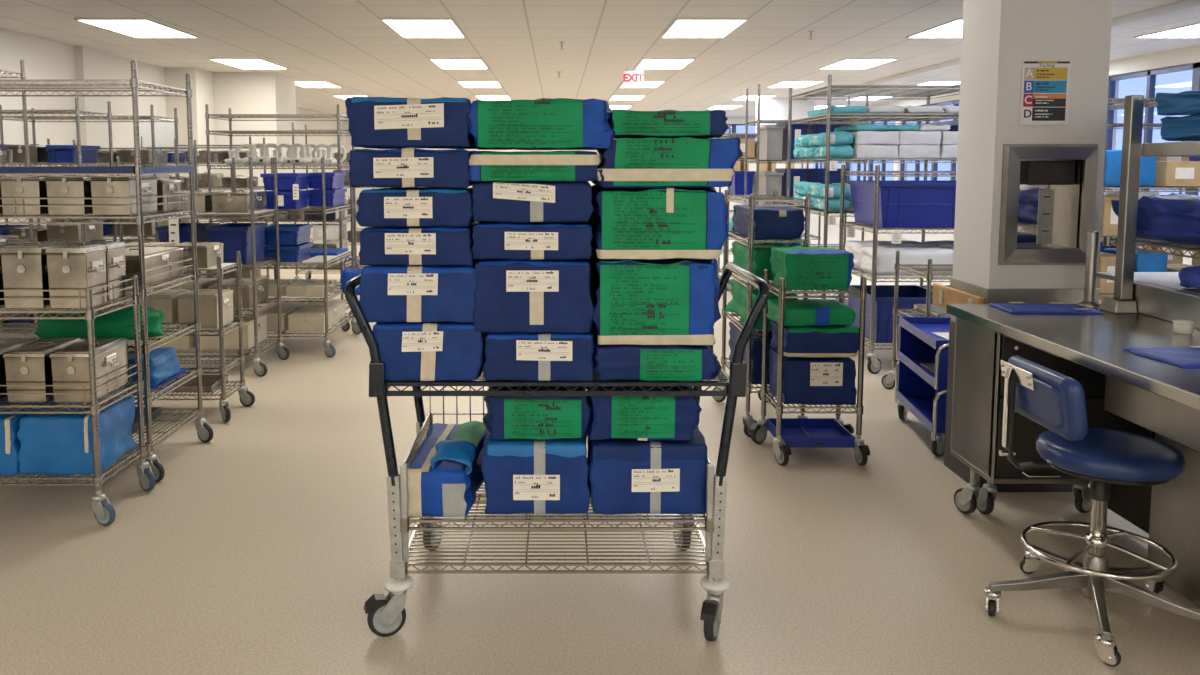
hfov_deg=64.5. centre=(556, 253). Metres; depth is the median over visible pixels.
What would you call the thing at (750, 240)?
shelf
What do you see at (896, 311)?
shelf
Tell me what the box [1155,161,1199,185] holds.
cardboard box
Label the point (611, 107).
diffuser
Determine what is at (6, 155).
container
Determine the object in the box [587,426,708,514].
pack
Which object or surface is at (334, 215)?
container
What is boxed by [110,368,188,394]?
sheet
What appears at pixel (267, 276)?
shelf
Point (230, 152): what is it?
drill
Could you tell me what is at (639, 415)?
print
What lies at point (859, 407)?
shelf
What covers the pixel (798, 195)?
pack
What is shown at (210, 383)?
tray
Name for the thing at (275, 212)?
shelf
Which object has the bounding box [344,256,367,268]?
container
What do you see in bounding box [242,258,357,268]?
shelf
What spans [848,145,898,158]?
pack
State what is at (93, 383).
basket
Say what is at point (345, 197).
container
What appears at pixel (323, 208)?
shelf
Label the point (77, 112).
shelf
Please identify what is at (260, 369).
rack
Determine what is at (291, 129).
shelf
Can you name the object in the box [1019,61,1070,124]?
notice
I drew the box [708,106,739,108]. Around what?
diffuser
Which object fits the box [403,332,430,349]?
print
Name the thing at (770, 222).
pack
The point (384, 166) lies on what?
label
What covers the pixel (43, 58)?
wall
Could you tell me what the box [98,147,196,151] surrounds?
shelf
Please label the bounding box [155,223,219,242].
storage bin
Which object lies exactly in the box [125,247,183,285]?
container
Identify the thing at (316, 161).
drill
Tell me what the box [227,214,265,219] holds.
container
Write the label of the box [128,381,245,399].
shelf
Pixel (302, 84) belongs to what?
diffuser
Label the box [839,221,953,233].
shelf
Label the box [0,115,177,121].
shelf
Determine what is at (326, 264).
shelf
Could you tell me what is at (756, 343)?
pack
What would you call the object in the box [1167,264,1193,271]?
cardboard box
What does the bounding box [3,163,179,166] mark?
shelf
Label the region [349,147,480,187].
pack
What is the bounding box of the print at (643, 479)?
[634,470,674,489]
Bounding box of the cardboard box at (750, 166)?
[740,159,767,170]
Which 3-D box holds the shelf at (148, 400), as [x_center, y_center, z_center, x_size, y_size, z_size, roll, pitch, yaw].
[-2.538,0.673,4.862,1.202,0.040,0.686,0,5,0]
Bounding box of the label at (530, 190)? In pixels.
[495,182,548,198]
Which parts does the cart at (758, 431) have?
post, post, post, post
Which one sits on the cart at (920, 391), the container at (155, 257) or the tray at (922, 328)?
the tray at (922, 328)
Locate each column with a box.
[213,72,298,266]
[755,98,814,238]
[951,0,1112,322]
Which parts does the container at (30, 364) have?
lid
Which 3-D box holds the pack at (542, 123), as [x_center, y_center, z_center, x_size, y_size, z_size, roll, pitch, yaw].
[-0.053,-0.429,3.164,0.480,0.163,0.476,0,6,0]
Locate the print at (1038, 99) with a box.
[1035,96,1053,103]
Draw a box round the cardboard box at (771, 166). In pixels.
[767,161,794,170]
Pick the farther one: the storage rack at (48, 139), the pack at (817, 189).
the storage rack at (48, 139)
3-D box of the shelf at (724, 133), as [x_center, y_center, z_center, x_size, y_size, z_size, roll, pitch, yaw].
[2.950,-1.773,14.195,1.336,0.040,0.636,0,5,0]
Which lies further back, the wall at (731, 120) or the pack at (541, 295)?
the wall at (731, 120)
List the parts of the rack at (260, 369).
post, post, post, post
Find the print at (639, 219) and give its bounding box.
[612,192,691,246]
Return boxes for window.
[710,124,733,138]
[734,124,755,137]
[848,122,870,179]
[869,121,886,179]
[900,103,934,179]
[932,100,959,179]
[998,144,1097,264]
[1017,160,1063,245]
[1106,63,1196,193]
[1188,62,1199,194]
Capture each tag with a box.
[168,216,178,243]
[293,182,298,199]
[828,215,835,224]
[830,158,836,170]
[847,226,854,236]
[891,230,901,243]
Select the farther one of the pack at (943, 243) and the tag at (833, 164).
the tag at (833, 164)
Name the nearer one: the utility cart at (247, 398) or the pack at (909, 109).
the utility cart at (247, 398)
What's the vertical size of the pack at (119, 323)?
0.160 m
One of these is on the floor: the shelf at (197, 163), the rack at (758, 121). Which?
the rack at (758, 121)
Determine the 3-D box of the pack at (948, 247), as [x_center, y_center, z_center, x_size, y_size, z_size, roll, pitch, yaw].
[3.189,0.048,7.017,0.638,0.200,0.381,0,6,0]
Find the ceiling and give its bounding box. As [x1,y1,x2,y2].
[0,0,1199,116]
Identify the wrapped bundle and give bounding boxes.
[1111,192,1199,245]
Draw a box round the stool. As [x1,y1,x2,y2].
[984,355,1199,666]
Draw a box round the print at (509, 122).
[488,101,571,143]
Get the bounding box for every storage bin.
[0,225,28,234]
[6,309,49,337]
[46,145,99,162]
[91,219,112,234]
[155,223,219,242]
[167,153,187,162]
[206,223,266,263]
[260,173,309,189]
[264,190,310,208]
[264,224,312,244]
[264,242,312,261]
[308,172,346,188]
[308,188,346,205]
[730,171,754,196]
[752,171,776,194]
[755,172,783,204]
[756,126,784,159]
[760,240,799,245]
[775,168,808,204]
[776,122,809,159]
[801,168,848,183]
[807,122,850,134]
[847,180,955,227]
[848,285,932,342]
[921,285,949,290]
[1100,239,1116,251]
[1189,157,1199,160]
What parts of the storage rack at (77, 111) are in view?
post, post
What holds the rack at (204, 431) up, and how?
on the floor
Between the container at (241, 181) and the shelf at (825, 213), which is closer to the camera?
the shelf at (825, 213)
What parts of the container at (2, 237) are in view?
lid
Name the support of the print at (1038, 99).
on the notice
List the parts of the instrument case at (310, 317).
lid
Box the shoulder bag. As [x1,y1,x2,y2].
[340,256,361,294]
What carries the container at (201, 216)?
on the storage rack at (267, 276)
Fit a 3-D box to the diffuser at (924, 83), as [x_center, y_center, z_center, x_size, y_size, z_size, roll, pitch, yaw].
[6.200,-2.767,15.536,0.610,0.008,1.200,0,5,0]
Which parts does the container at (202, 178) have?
lid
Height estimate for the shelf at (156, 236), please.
0.040 m
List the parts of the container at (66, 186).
lid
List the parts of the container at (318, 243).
lid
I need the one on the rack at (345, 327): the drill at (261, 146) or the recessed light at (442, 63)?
the drill at (261, 146)
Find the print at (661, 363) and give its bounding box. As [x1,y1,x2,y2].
[647,349,695,377]
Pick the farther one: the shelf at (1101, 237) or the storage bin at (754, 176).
the storage bin at (754, 176)
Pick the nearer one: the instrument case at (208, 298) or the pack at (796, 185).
the instrument case at (208, 298)
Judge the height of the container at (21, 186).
0.200 m
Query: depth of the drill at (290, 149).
8.66 m
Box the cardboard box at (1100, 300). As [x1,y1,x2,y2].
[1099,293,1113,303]
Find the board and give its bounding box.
[141,119,174,146]
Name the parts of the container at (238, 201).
lid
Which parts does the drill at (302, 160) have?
handle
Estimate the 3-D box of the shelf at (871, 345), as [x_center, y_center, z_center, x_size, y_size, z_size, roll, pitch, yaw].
[2.888,0.637,7.269,1.262,0.040,0.846,0,5,0]
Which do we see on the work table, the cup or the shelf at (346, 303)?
the cup
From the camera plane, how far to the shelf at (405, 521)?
3.06 m
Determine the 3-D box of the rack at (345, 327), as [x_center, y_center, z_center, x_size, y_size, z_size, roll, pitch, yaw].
[-2.535,-0.410,8.851,1.188,1.880,0.618,0,6,0]
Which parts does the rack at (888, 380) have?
post, post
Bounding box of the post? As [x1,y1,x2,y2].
[1077,231,1100,307]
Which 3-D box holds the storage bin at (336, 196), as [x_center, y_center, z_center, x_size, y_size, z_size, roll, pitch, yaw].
[-1.960,-0.480,8.099,0.240,0.137,0.464,0,6,0]
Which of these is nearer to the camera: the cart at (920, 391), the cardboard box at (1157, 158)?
the cart at (920, 391)
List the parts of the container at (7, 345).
lid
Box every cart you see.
[0,275,154,525]
[35,251,254,421]
[345,262,769,640]
[712,190,810,436]
[749,269,869,465]
[894,317,950,455]
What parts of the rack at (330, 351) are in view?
post, post, post, post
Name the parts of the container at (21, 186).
lid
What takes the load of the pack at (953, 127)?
on the pack at (948, 137)
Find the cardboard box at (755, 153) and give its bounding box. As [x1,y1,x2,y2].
[754,141,756,157]
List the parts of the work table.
drawer, drawer, panel, drawer, knee panel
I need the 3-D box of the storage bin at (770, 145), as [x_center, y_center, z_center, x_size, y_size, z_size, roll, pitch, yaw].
[2.195,-1.137,9.799,0.190,0.340,0.474,0,6,0]
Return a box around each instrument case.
[95,289,138,306]
[130,289,189,327]
[140,329,194,348]
[177,289,233,328]
[200,315,266,348]
[249,300,308,331]
[268,279,297,296]
[286,279,336,296]
[288,300,345,331]
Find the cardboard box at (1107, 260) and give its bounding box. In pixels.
[1098,252,1115,292]
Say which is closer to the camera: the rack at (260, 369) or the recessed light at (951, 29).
the rack at (260, 369)
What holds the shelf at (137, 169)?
attached to the rack at (204, 431)
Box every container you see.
[0,149,12,162]
[0,175,18,214]
[0,175,63,215]
[0,235,17,241]
[0,239,37,243]
[0,242,61,308]
[0,243,17,307]
[0,313,17,332]
[0,333,22,337]
[0,338,41,401]
[3,144,50,162]
[3,338,84,402]
[10,225,47,241]
[40,239,79,244]
[45,175,106,215]
[45,242,106,308]
[46,220,102,241]
[50,338,128,402]
[52,218,90,221]
[84,239,125,301]
[90,175,156,215]
[96,152,116,162]
[116,216,168,234]
[117,148,167,162]
[118,237,155,243]
[125,242,175,247]
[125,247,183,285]
[157,177,180,211]
[160,278,222,290]
[168,242,223,267]
[169,175,187,188]
[170,216,188,222]
[180,190,223,212]
[184,271,206,277]
[185,150,217,162]
[194,172,223,186]
[199,215,226,217]
[206,270,227,279]
[209,278,268,307]
[211,190,266,212]
[217,150,257,162]
[221,175,257,186]
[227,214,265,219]
[227,266,260,278]
[265,211,303,219]
[304,198,347,219]
[307,240,348,263]
[317,262,343,269]
[333,152,346,162]
[333,169,349,184]
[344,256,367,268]
[345,197,358,212]
[347,228,362,241]
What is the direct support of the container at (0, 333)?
on the storage rack at (22, 73)
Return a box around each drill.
[221,150,236,164]
[234,148,241,164]
[242,157,260,164]
[251,146,257,164]
[258,145,263,164]
[259,144,270,164]
[273,150,277,163]
[278,157,294,164]
[287,148,293,164]
[293,146,297,164]
[295,146,308,164]
[305,145,311,164]
[312,157,333,164]
[320,149,328,164]
[327,148,337,164]
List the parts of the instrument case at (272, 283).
lid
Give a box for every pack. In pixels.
[0,399,53,474]
[17,395,137,474]
[33,304,164,339]
[123,347,179,386]
[345,96,472,148]
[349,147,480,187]
[355,187,474,226]
[359,221,478,265]
[359,258,480,322]
[370,322,486,380]
[407,421,488,517]
[465,98,615,149]
[468,151,601,180]
[471,220,592,259]
[472,181,593,221]
[472,259,593,332]
[481,432,590,513]
[483,330,594,380]
[483,386,592,439]
[587,386,701,440]
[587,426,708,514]
[589,251,721,344]
[590,185,728,259]
[592,137,742,187]
[593,340,720,380]
[609,109,728,138]
[725,279,797,329]
[728,321,772,384]
[729,218,736,234]
[731,240,787,280]
[732,204,804,239]
[767,299,856,325]
[769,348,856,404]
[770,246,854,289]
[770,320,858,357]
[793,147,802,158]
[793,194,805,204]
[794,135,804,146]
[794,181,810,194]
[798,182,816,194]
[799,147,811,158]
[801,134,812,146]
[805,147,821,158]
[807,105,866,116]
[807,183,821,195]
[808,133,820,146]
[810,196,817,208]
[814,183,840,196]
[814,197,824,209]
[815,132,825,145]
[815,146,825,158]
[820,185,850,198]
[820,198,850,211]
[822,145,853,158]
[824,131,853,145]
[832,183,850,196]
[834,124,887,131]
[845,240,935,268]
[846,197,852,210]
[847,131,898,144]
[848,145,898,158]
[861,246,952,275]
[865,105,905,113]
[879,124,919,131]
[897,145,939,158]
[899,131,941,144]
[900,105,944,113]
[916,124,950,130]
[924,240,953,247]
[939,145,957,158]
[940,106,958,113]
[940,131,957,144]
[943,246,953,249]
[948,125,958,130]
[1104,149,1155,185]
[1104,248,1167,271]
[1154,90,1199,115]
[1160,114,1199,140]
[1178,266,1199,287]
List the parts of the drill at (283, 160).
handle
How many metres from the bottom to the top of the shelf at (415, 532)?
0.040 m
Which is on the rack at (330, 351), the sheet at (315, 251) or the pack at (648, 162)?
the sheet at (315, 251)
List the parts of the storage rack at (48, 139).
post, post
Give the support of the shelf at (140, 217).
attached to the rack at (204, 431)
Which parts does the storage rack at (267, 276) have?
post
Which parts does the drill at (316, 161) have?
handle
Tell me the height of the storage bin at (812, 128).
0.380 m
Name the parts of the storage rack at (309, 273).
post, post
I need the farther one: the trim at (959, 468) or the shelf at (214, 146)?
the shelf at (214, 146)
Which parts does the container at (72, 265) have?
lid, handle plate, carry handle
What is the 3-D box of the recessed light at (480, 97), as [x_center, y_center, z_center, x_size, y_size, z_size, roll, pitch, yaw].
[-1.250,-3.077,18.771,0.650,0.011,1.240,0,6,0]
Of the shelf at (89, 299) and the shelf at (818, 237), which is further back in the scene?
the shelf at (818, 237)
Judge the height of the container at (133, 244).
0.144 m
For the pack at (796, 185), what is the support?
on the pack at (798, 195)
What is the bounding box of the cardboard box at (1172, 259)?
[1152,246,1183,263]
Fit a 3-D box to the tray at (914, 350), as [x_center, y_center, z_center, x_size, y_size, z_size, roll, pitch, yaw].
[2.202,0.563,5.238,0.440,0.200,0.760,1,6,6]
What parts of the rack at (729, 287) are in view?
post, post, post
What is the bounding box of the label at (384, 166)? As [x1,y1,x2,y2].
[376,158,426,175]
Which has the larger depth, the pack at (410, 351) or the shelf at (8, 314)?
the shelf at (8, 314)
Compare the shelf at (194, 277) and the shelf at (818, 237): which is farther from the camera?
the shelf at (818, 237)
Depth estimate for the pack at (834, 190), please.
7.79 m
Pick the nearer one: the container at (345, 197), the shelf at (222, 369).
the shelf at (222, 369)
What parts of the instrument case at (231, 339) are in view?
lid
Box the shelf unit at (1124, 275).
[1096,95,1199,312]
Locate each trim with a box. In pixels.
[807,0,1199,100]
[944,321,1073,491]
[950,278,1099,303]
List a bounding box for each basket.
[0,193,191,216]
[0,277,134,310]
[0,363,137,405]
[125,257,194,280]
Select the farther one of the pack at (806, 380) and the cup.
the pack at (806, 380)
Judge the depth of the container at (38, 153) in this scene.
7.02 m
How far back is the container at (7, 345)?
4.10 m
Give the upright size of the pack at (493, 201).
0.125 m
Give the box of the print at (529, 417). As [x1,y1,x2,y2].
[512,400,573,435]
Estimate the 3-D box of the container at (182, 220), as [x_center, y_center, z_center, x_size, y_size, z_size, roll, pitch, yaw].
[-3.931,-0.402,9.653,0.281,0.204,0.405,0,6,0]
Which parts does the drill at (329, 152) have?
handle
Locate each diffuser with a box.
[295,82,337,86]
[336,96,366,98]
[459,82,500,86]
[610,106,630,108]
[621,82,662,86]
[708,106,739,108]
[734,96,772,99]
[771,82,819,86]
[919,82,959,84]
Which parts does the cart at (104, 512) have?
post, post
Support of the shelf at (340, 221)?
attached to the rack at (345, 327)
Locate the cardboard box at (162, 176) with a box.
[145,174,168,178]
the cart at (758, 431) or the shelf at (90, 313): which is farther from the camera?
the cart at (758, 431)
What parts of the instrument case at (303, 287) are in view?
lid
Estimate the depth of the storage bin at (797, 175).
9.62 m
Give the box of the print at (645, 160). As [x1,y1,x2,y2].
[624,139,698,182]
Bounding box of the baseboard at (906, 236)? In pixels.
[812,214,938,241]
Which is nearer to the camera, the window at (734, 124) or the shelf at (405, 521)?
the shelf at (405, 521)
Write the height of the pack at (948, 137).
0.116 m
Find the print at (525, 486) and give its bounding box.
[515,476,551,497]
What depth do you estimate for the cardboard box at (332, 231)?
11.68 m
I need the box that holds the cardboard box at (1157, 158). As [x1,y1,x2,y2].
[1141,146,1188,160]
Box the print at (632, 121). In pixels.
[622,111,700,132]
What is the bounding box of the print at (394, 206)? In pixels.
[386,198,425,215]
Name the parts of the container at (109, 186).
lid, handle plate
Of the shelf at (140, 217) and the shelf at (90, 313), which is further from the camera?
the shelf at (140, 217)
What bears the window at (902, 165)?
in the wall at (1187, 55)
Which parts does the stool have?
tension knob, bracket plate, arm, leg, panel, arm plate, backrest, leg, leg, seat, leg, leg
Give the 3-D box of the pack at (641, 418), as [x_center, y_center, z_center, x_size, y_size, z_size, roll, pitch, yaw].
[0.283,0.507,3.273,0.394,0.159,0.440,0,6,0]
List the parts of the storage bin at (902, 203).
handle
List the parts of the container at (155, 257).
lid, handle plate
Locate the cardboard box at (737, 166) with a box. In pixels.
[734,159,739,170]
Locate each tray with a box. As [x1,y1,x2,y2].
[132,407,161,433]
[150,375,227,392]
[767,418,855,447]
[896,360,946,433]
[898,326,947,388]
[899,317,950,349]
[914,304,950,316]
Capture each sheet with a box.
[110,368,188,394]
[302,251,347,262]
[310,248,347,256]
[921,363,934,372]
[932,332,948,339]
[989,302,1103,313]
[1123,346,1199,367]
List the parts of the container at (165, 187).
lid, handle plate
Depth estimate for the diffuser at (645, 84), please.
15.52 m
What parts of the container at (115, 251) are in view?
lid, handle plate, carry handle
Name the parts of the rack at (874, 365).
post, post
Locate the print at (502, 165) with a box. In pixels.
[490,153,565,177]
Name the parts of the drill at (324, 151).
handle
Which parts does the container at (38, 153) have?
lid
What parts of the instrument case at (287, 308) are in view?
lid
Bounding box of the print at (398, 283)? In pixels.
[390,275,432,292]
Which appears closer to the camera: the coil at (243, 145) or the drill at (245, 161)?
the drill at (245, 161)
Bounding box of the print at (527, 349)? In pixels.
[519,341,564,358]
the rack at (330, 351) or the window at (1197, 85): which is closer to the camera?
the rack at (330, 351)
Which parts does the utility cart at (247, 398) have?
post, post, post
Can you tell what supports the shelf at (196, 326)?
attached to the rack at (204, 431)
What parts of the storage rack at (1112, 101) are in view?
post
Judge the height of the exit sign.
0.245 m
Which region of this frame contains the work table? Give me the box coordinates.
[946,281,1199,606]
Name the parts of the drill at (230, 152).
handle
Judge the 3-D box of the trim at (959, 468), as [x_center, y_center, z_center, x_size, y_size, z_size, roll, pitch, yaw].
[2.217,0.694,4.585,0.505,0.800,0.405,0,6,0]
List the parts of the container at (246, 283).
lid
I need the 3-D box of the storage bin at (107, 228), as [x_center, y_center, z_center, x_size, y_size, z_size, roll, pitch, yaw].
[-3.942,-0.241,8.363,0.201,0.130,0.404,0,6,0]
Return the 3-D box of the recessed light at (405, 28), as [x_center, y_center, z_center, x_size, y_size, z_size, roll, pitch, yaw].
[-1.250,-2.142,9.066,0.650,0.011,1.240,0,6,0]
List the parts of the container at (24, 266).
lid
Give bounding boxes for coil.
[238,143,251,164]
[248,143,268,155]
[268,143,281,164]
[275,143,290,149]
[286,143,302,164]
[299,143,319,164]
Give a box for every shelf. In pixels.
[0,69,25,78]
[0,78,191,96]
[0,109,111,117]
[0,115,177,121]
[0,163,30,166]
[0,163,113,166]
[0,166,194,174]
[0,209,196,224]
[0,295,139,319]
[0,309,33,321]
[0,322,200,353]
[0,380,143,414]
[0,445,146,486]
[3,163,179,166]
[35,320,243,336]
[49,163,196,165]
[83,209,278,218]
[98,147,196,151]
[103,234,158,239]
[123,367,202,405]
[127,273,198,297]
[128,336,282,356]
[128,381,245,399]
[133,407,203,451]
[140,144,259,148]
[143,163,241,165]
[177,355,244,374]
[183,262,241,275]
[188,186,263,189]
[204,275,269,280]
[205,114,348,120]
[205,130,350,135]
[207,165,349,168]
[209,217,356,224]
[226,257,279,270]
[233,298,281,314]
[233,299,349,312]
[242,251,354,267]
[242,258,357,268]
[265,282,342,302]
[266,204,353,214]
[267,313,353,337]
[291,129,348,133]
[295,266,344,273]
[307,185,392,187]
[384,367,730,395]
[400,482,713,532]
[405,495,708,574]
[719,134,756,138]
[721,357,769,393]
[722,266,774,289]
[722,309,772,338]
[723,133,756,134]
[724,194,810,206]
[728,230,809,247]
[728,233,820,239]
[737,158,756,160]
[744,160,866,163]
[745,119,867,125]
[761,389,863,414]
[767,281,866,298]
[787,158,956,162]
[788,84,959,99]
[788,113,958,123]
[788,206,853,216]
[793,290,847,295]
[798,299,847,305]
[810,244,844,249]
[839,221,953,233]
[841,170,956,176]
[852,268,951,282]
[865,337,892,349]
[891,359,898,366]
[893,308,925,316]
[894,264,952,279]
[1099,293,1113,298]
[1100,236,1116,241]
[1102,186,1199,191]
[1107,97,1156,106]
[1107,123,1160,128]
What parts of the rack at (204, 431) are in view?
shelf strip, post, shelf strip, post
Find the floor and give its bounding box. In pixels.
[0,216,1199,674]
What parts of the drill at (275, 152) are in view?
handle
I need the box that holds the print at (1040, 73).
[1037,70,1054,77]
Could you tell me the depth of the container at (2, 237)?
6.27 m
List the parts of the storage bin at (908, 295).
handle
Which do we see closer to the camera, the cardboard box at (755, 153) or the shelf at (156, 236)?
the shelf at (156, 236)
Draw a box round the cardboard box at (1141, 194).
[1103,190,1158,199]
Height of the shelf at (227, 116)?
0.040 m
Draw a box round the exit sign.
[623,67,643,85]
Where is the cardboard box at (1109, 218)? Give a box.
[1101,195,1118,235]
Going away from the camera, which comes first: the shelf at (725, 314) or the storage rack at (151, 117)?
the shelf at (725, 314)
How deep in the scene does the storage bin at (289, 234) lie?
7.46 m
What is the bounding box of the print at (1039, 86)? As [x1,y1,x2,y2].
[1036,83,1054,90]
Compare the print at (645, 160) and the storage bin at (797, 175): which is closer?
the print at (645, 160)
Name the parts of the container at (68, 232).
lid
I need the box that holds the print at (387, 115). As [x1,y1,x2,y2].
[378,106,433,125]
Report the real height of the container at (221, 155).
0.146 m
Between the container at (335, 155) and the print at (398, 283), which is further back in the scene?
the container at (335, 155)
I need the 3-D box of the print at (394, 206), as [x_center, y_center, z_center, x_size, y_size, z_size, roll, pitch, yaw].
[-0.469,-0.145,2.953,0.125,0.057,0.003,0,6,1]
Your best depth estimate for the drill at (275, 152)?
8.92 m
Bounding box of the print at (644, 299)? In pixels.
[609,265,679,334]
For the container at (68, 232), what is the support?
on the storage rack at (77, 111)
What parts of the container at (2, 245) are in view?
lid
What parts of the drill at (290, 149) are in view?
handle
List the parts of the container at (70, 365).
lid, handle plate, carry handle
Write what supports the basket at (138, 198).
on the rack at (204, 431)
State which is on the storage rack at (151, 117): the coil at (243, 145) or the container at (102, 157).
the container at (102, 157)
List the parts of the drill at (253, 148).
handle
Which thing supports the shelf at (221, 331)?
attached to the utility cart at (247, 398)
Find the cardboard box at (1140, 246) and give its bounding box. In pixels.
[1136,245,1151,249]
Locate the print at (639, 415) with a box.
[620,396,668,435]
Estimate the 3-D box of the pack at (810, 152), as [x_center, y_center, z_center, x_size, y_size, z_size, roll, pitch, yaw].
[2.315,-0.888,8.347,0.226,0.113,0.256,0,6,0]
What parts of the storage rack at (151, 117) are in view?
post, post, post, post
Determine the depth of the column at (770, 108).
18.82 m
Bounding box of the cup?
[1173,320,1193,333]
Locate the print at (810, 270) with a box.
[794,254,840,286]
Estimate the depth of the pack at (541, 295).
2.99 m
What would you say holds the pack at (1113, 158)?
on the storage rack at (1112, 101)
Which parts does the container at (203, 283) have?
lid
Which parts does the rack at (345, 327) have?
post, post, hose coil, hose coil, post, post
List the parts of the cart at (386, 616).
push handle, leg, post, leg, post, leg, push handle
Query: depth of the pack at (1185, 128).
3.66 m
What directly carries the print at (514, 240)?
on the pack at (492, 240)
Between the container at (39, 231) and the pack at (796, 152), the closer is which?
the container at (39, 231)
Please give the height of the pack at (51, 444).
0.258 m
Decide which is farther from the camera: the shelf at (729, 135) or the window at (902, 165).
the window at (902, 165)
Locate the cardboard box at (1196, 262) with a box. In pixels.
[1192,252,1199,265]
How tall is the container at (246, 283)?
0.180 m
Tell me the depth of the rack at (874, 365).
6.84 m
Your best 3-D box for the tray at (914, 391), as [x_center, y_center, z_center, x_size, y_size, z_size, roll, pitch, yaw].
[2.202,0.782,5.259,0.440,0.235,0.760,1,6,6]
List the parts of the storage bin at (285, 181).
handle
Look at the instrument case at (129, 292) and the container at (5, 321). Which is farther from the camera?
the container at (5, 321)
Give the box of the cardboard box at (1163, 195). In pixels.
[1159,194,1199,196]
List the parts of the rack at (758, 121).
post, post, post, post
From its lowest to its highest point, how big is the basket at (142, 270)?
0.092 m
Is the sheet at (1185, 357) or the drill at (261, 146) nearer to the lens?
the sheet at (1185, 357)
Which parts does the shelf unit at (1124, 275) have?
shelf, wire shelf, shelf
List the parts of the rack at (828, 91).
post, post, post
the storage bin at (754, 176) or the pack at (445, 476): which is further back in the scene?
the storage bin at (754, 176)
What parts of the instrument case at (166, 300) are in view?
lid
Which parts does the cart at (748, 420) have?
post, post, post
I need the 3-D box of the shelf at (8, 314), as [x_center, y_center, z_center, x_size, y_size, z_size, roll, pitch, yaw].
[-4.150,0.402,6.217,1.236,0.040,0.536,0,5,0]
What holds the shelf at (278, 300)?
attached to the rack at (260, 369)
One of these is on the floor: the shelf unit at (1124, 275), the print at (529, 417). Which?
the shelf unit at (1124, 275)
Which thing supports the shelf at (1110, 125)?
attached to the storage rack at (1110, 125)
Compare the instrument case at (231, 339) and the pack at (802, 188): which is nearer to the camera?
the instrument case at (231, 339)
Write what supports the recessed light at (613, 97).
in the ceiling
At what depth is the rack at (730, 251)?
14.06 m
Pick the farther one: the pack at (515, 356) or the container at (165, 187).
the container at (165, 187)
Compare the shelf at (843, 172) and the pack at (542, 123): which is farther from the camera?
the shelf at (843, 172)
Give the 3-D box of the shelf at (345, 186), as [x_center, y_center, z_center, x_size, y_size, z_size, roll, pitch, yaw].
[-2.600,-0.846,11.874,1.236,0.040,0.636,0,5,0]
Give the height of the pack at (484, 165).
0.096 m
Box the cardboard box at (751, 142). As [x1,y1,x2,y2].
[740,139,754,157]
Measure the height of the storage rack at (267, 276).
1.812 m
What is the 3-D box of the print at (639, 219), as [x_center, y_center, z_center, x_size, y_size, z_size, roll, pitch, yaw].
[0.303,-0.106,2.962,0.260,0.173,0.008,0,6,1]
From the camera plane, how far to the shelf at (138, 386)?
3.98 m
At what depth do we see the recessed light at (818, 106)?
21.67 m
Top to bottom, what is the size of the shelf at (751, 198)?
0.040 m
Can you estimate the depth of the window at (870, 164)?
20.64 m
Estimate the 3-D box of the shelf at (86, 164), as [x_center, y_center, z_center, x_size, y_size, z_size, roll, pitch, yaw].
[-4.125,-0.669,7.219,1.286,0.040,0.536,0,5,0]
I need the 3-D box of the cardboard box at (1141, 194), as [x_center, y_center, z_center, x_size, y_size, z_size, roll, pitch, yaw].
[5.093,-0.421,8.448,0.245,0.273,0.423,0,6,0]
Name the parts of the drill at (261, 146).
handle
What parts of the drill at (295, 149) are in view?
handle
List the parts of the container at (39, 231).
lid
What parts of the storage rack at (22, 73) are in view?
post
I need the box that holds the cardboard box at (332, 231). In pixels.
[313,223,346,240]
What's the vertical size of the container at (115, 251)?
0.270 m
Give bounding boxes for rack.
[0,59,36,337]
[0,60,212,481]
[0,97,116,240]
[0,105,183,308]
[47,138,200,277]
[78,156,289,376]
[140,136,269,280]
[205,104,357,330]
[232,157,360,356]
[291,122,392,280]
[713,133,802,254]
[718,125,821,290]
[744,83,868,298]
[785,74,959,305]
[837,164,956,373]
[881,251,952,388]
[1097,90,1199,298]
[1107,123,1184,193]
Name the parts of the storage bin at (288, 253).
handle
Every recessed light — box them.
[74,19,198,37]
[208,58,288,68]
[295,81,342,87]
[332,95,369,99]
[380,19,465,37]
[429,58,488,68]
[457,81,502,87]
[475,95,511,99]
[609,95,645,99]
[609,105,632,108]
[619,81,665,87]
[635,58,695,68]
[660,19,748,37]
[706,105,743,108]
[731,95,776,99]
[766,81,824,87]
[815,105,846,108]
[818,58,898,68]
[850,97,889,98]
[906,19,962,37]
[914,81,959,84]
[1133,23,1199,37]
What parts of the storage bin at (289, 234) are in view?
handle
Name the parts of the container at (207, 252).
lid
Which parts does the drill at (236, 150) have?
handle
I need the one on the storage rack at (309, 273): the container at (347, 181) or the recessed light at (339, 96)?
the container at (347, 181)
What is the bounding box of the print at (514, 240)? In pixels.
[507,233,552,247]
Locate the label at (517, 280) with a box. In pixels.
[508,271,553,289]
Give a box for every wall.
[0,28,345,240]
[344,117,755,215]
[813,45,1199,264]
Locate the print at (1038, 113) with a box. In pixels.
[1035,110,1050,116]
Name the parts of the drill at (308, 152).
handle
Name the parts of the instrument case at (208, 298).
lid, handle plate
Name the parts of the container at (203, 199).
lid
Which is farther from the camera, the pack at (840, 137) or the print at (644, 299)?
the pack at (840, 137)
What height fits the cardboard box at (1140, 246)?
0.264 m
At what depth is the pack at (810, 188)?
8.35 m
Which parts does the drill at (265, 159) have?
handle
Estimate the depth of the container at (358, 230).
11.69 m
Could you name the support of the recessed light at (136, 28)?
in the ceiling
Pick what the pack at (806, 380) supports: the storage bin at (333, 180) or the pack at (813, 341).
the pack at (813, 341)

